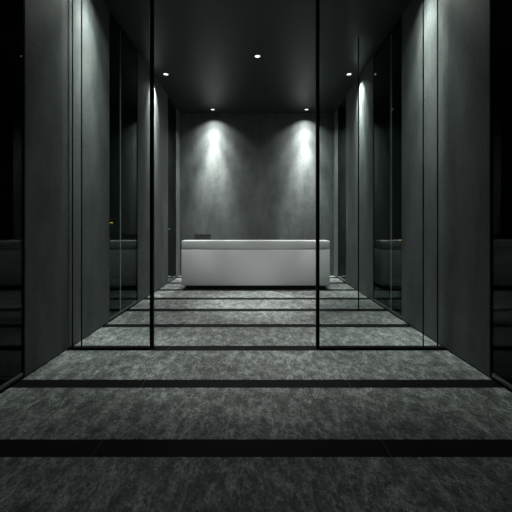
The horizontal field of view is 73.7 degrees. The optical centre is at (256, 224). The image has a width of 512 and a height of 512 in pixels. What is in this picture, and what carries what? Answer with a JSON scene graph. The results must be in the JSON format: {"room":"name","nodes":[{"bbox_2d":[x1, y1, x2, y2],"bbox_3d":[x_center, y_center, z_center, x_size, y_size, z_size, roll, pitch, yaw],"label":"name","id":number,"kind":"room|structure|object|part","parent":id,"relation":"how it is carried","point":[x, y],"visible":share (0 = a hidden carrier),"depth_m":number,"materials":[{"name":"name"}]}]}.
{"room":"lobby","nodes":[
{"label":"lobby","id":0,"kind":"room"},
{"bbox_2d":[0,0,179,376],"bbox_3d":[-2.350,-0.881,6.492,0.300,4.638,6.515,0,0,0],"label":"wall","id":1,"kind":"structure","parent":0,"point":[47,23],"depth_m":3.98,"materials":[{"name":"concrete"}]},
{"bbox_2d":[0,0,23,393],"bbox_3d":[-2.222,-0.875,1.018,0.036,4.650,4.435,0,0,0],"label":"window","id":2,"kind":"structure","parent":1,"relation":"in","point":[12,381],"depth_m":3.22,"materials":[{"name":"black metal"}]},
{"bbox_2d":[25,323,106,376],"bbox_3d":[-2.350,1.444,4.162,0.276,0.012,1.831,0,0,0],"label":"baseboard","id":3,"kind":"structure","parent":1,"relation":"attached to","point":[106,323],"depth_m":3.79,"materials":[{"name":"black metal"}]},
{"bbox_2d":[109,11,137,321],"bbox_3d":[-2.204,-0.875,5.695,0.071,4.650,1.210,0,0,0],"label":"window","id":4,"kind":"structure","parent":1,"relation":"in","point":[111,17],"depth_m":5.52,"materials":[{"name":"black glass"}]},
{"bbox_2d":[167,97,175,283],"bbox_3d":[-2.204,-0.875,8.860,0.071,4.650,0.840,0,0,0],"label":"window","id":5,"kind":"structure","parent":1,"relation":"in","point":[170,101],"depth_m":9.26,"materials":[{"name":"black metal"}]},
{"bbox_2d":[110,309,401,310],"bbox_3d":[0.000,1.512,5.820,13.200,0.117,0.185,0,0,0],"label":"trim","id":6,"kind":"structure","parent":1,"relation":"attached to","point":[110,309],"depth_m":5.80,"materials":[{"name":"black metal"}]},
{"bbox_2d":[358,37,358,309],"bbox_3d":[1.963,-0.874,5.820,0.482,4.653,0.020,0,0,0],"label":"glass fin","id":7,"kind":"object","parent":6,"relation":"on","point":[358,37],"visible":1,"depth_m":5.81,"materials":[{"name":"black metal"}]},
{"bbox_2d":[110,298,401,299],"bbox_3d":[0.000,1.512,6.720,13.200,0.117,0.185,0,0,0],"label":"trim","id":8,"kind":"structure","parent":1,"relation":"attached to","point":[110,298],"depth_m":6.66,"materials":[{"name":"black metal"}]},
{"bbox_2d":[110,289,401,290],"bbox_3d":[0.000,1.512,7.620,13.200,0.117,0.185,0,0,0],"label":"trim","id":9,"kind":"structure","parent":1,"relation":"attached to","point":[110,289],"depth_m":7.57,"materials":[{"name":"black stone"}]},
{"bbox_2d":[110,283,401,283],"bbox_3d":[0.000,1.512,8.520,13.200,0.117,0.185,0,0,0],"label":"trim","id":10,"kind":"structure","parent":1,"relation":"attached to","point":[110,283],"depth_m":8.48,"materials":[{"name":"black stone"}]},
{"bbox_2d":[110,277,401,277],"bbox_3d":[0.000,1.512,9.420,13.200,0.117,0.185,0,0,0],"label":"trim","id":11,"kind":"structure","parent":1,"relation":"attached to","point":[110,277],"depth_m":9.45,"materials":[{"name":"black metal"}]},
{"bbox_2d":[66,346,447,350],"bbox_3d":[0.000,1.512,4.020,13.200,0.117,0.160,0,0,0],"label":"trim","id":12,"kind":"structure","parent":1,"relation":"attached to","point":[156,348],"depth_m":3.98,"materials":[{"name":"black metal"}]},
{"bbox_2d":[68,0,153,349],"bbox_3d":[-1.709,-0.874,4.013,0.981,4.653,0.075,0,0,0],"label":"glass wall","id":13,"kind":"structure","parent":12,"relation":"on","point":[151,346],"depth_m":3.99,"materials":[{"name":"black metal"}]},
{"bbox_3d":[-2.172,-0.875,4.020,0.012,4.650,0.012,0,0,0],"label":"post","id":14,"kind":"part","parent":13,"relation":"part of","materials":[{"name":"black metal"}]},
{"bbox_3d":[-2.118,1.442,4.013,0.095,0.021,0.075,0,0,0],"label":"foot rail","id":15,"kind":"part","parent":13,"relation":"part of","materials":[{"name":"black metal"}]},
{"bbox_3d":[-2.065,-0.875,4.020,0.012,4.650,0.012,0,0,0],"label":"post","id":16,"kind":"part","parent":13,"relation":"part of","materials":[{"name":"black metal"}]},
{"bbox_3d":[-1.657,1.442,4.013,0.804,0.021,0.075,0,0,0],"label":"foot rail","id":17,"kind":"part","parent":13,"relation":"part of","materials":[{"name":"black metal"}]},
{"bbox_3d":[-1.237,-0.875,4.020,0.036,4.650,0.060,0,0,0],"label":"post","id":18,"kind":"part","parent":13,"relation":"part of","materials":[{"name":"black metal"}]},
{"bbox_2d":[316,0,445,349],"bbox_3d":[1.448,-0.874,4.013,1.504,4.653,0.075,0,0,0],"label":"glass wall","id":19,"kind":"structure","parent":12,"relation":"on","point":[318,346],"depth_m":3.99,"materials":[{"name":"black metal"}]},
{"bbox_3d":[0.714,-0.875,4.020,0.036,4.650,0.060,0,0,0],"label":"post","id":20,"kind":"part","parent":19,"relation":"part of","materials":[{"name":"black metal"}]},
{"bbox_3d":[1.342,1.442,4.013,1.220,0.021,0.075,0,0,0],"label":"foot rail","id":21,"kind":"part","parent":19,"relation":"part of","materials":[{"name":"black metal"}]},
{"bbox_3d":[1.957,-0.875,4.020,0.012,4.650,0.012,0,0,0],"label":"post","id":22,"kind":"part","parent":19,"relation":"part of","materials":[{"name":"black metal"}]},
{"bbox_3d":[2.042,1.442,4.013,0.158,0.021,0.075,0,0,0],"label":"foot rail","id":23,"kind":"part","parent":19,"relation":"part of","materials":[{"name":"black metal"}]},
{"bbox_3d":[2.127,-0.875,4.020,0.012,4.650,0.012,0,0,0],"label":"post","id":24,"kind":"part","parent":19,"relation":"part of","materials":[{"name":"black metal"}]},
{"bbox_2d":[102,324,411,326],"bbox_3d":[0.000,1.512,4.920,13.200,0.117,0.160,0,0,0],"label":"trim","id":25,"kind":"structure","parent":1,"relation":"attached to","point":[105,325],"depth_m":4.93,"materials":[{"name":"black stone"}]},
{"bbox_2d":[0,276,511,511],"bbox_3d":[0.000,1.530,3.375,13.200,0.160,12.750,0,0,0],"label":"floor","id":26,"kind":"structure","parent":0,"point":[27,484],"depth_m":2.58,"materials":[{"name":"carpet"}]},
{"bbox_2d":[181,240,329,288],"bbox_3d":[-0.031,0.900,8.085,3.330,1.100,0.850,0,0,0],"label":"reception desk","id":27,"kind":"object","parent":26,"relation":"on","point":[205,264],"visible":1,"depth_m":7.66,"materials":[{"name":"white laminate"}]},
{"bbox_2d":[195,234,210,239],"bbox_3d":[-1.325,0.459,8.350,0.390,0.482,0.180,0,0,0],"label":"computer monitor","id":28,"kind":"object","parent":27,"relation":"on","point":[197,236],"visible":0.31,"depth_m":8.33,"materials":[{"name":"grey plastic"}]},
{"bbox_2d":[0,440,511,456],"bbox_3d":[0.000,1.512,2.220,13.200,0.117,0.176,0,0,0],"label":"trim","id":29,"kind":"structure","parent":26,"relation":"on","point":[8,448],"depth_m":2.22,"materials":[{"name":"black metal"}]},
{"bbox_2d":[110,113,401,275],"bbox_3d":[0.000,-0.895,9.875,13.200,5.010,0.250,0,0,0],"label":"wall","id":30,"kind":"structure","parent":0,"point":[244,176],"depth_m":9.75,"materials":[{"name":"concrete"}]},
{"bbox_2d":[102,0,411,112],"bbox_3d":[0.000,-3.300,3.375,13.200,0.200,12.750,0,0,0],"label":"ceiling","id":31,"kind":"structure","parent":0,"point":[207,49],"depth_m":6.22,"materials":[{"name":"paint"}]},
{"bbox_2d":[334,0,511,376],"bbox_3d":[2.350,-0.881,6.487,0.300,4.638,6.525,0,0,0],"label":"wall","id":32,"kind":"structure","parent":0,"point":[463,25],"depth_m":4.05,"materials":[{"name":"concrete"}]},
{"bbox_2d":[0,380,511,387],"bbox_3d":[0.000,1.512,3.120,13.200,0.117,0.160,0,0,0],"label":"trim","id":33,"kind":"structure","parent":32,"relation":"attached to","point":[23,383],"depth_m":3.11,"materials":[{"name":"black metal"}]},
{"bbox_2d":[338,97,346,283],"bbox_3d":[2.204,-0.875,8.860,0.071,4.650,0.840,0,0,0],"label":"window","id":34,"kind":"structure","parent":32,"relation":"in","point":[343,101],"depth_m":9.26,"materials":[{"name":"black metal"}]},
{"bbox_2d":[373,15,401,319],"bbox_3d":[2.204,-0.875,5.830,0.071,4.650,1.280,0,0,0],"label":"window","id":35,"kind":"structure","parent":32,"relation":"in","point":[376,301],"depth_m":6.24,"materials":[{"name":"black glass"}]},
{"bbox_2d":[404,321,511,377],"bbox_3d":[2.350,1.444,4.207,0.276,0.012,1.941,0,0,0],"label":"baseboard","id":36,"kind":"structure","parent":32,"relation":"attached to","point":[404,321],"depth_m":3.67,"materials":[{"name":"black metal"}]},
{"bbox_2d":[490,0,511,391],"bbox_3d":[2.222,-0.875,1.012,0.036,4.650,4.425,0,0,0],"label":"window","id":37,"kind":"structure","parent":32,"relation":"in","point":[501,381],"depth_m":3.21,"materials":[{"name":"black metal"}]}
]}

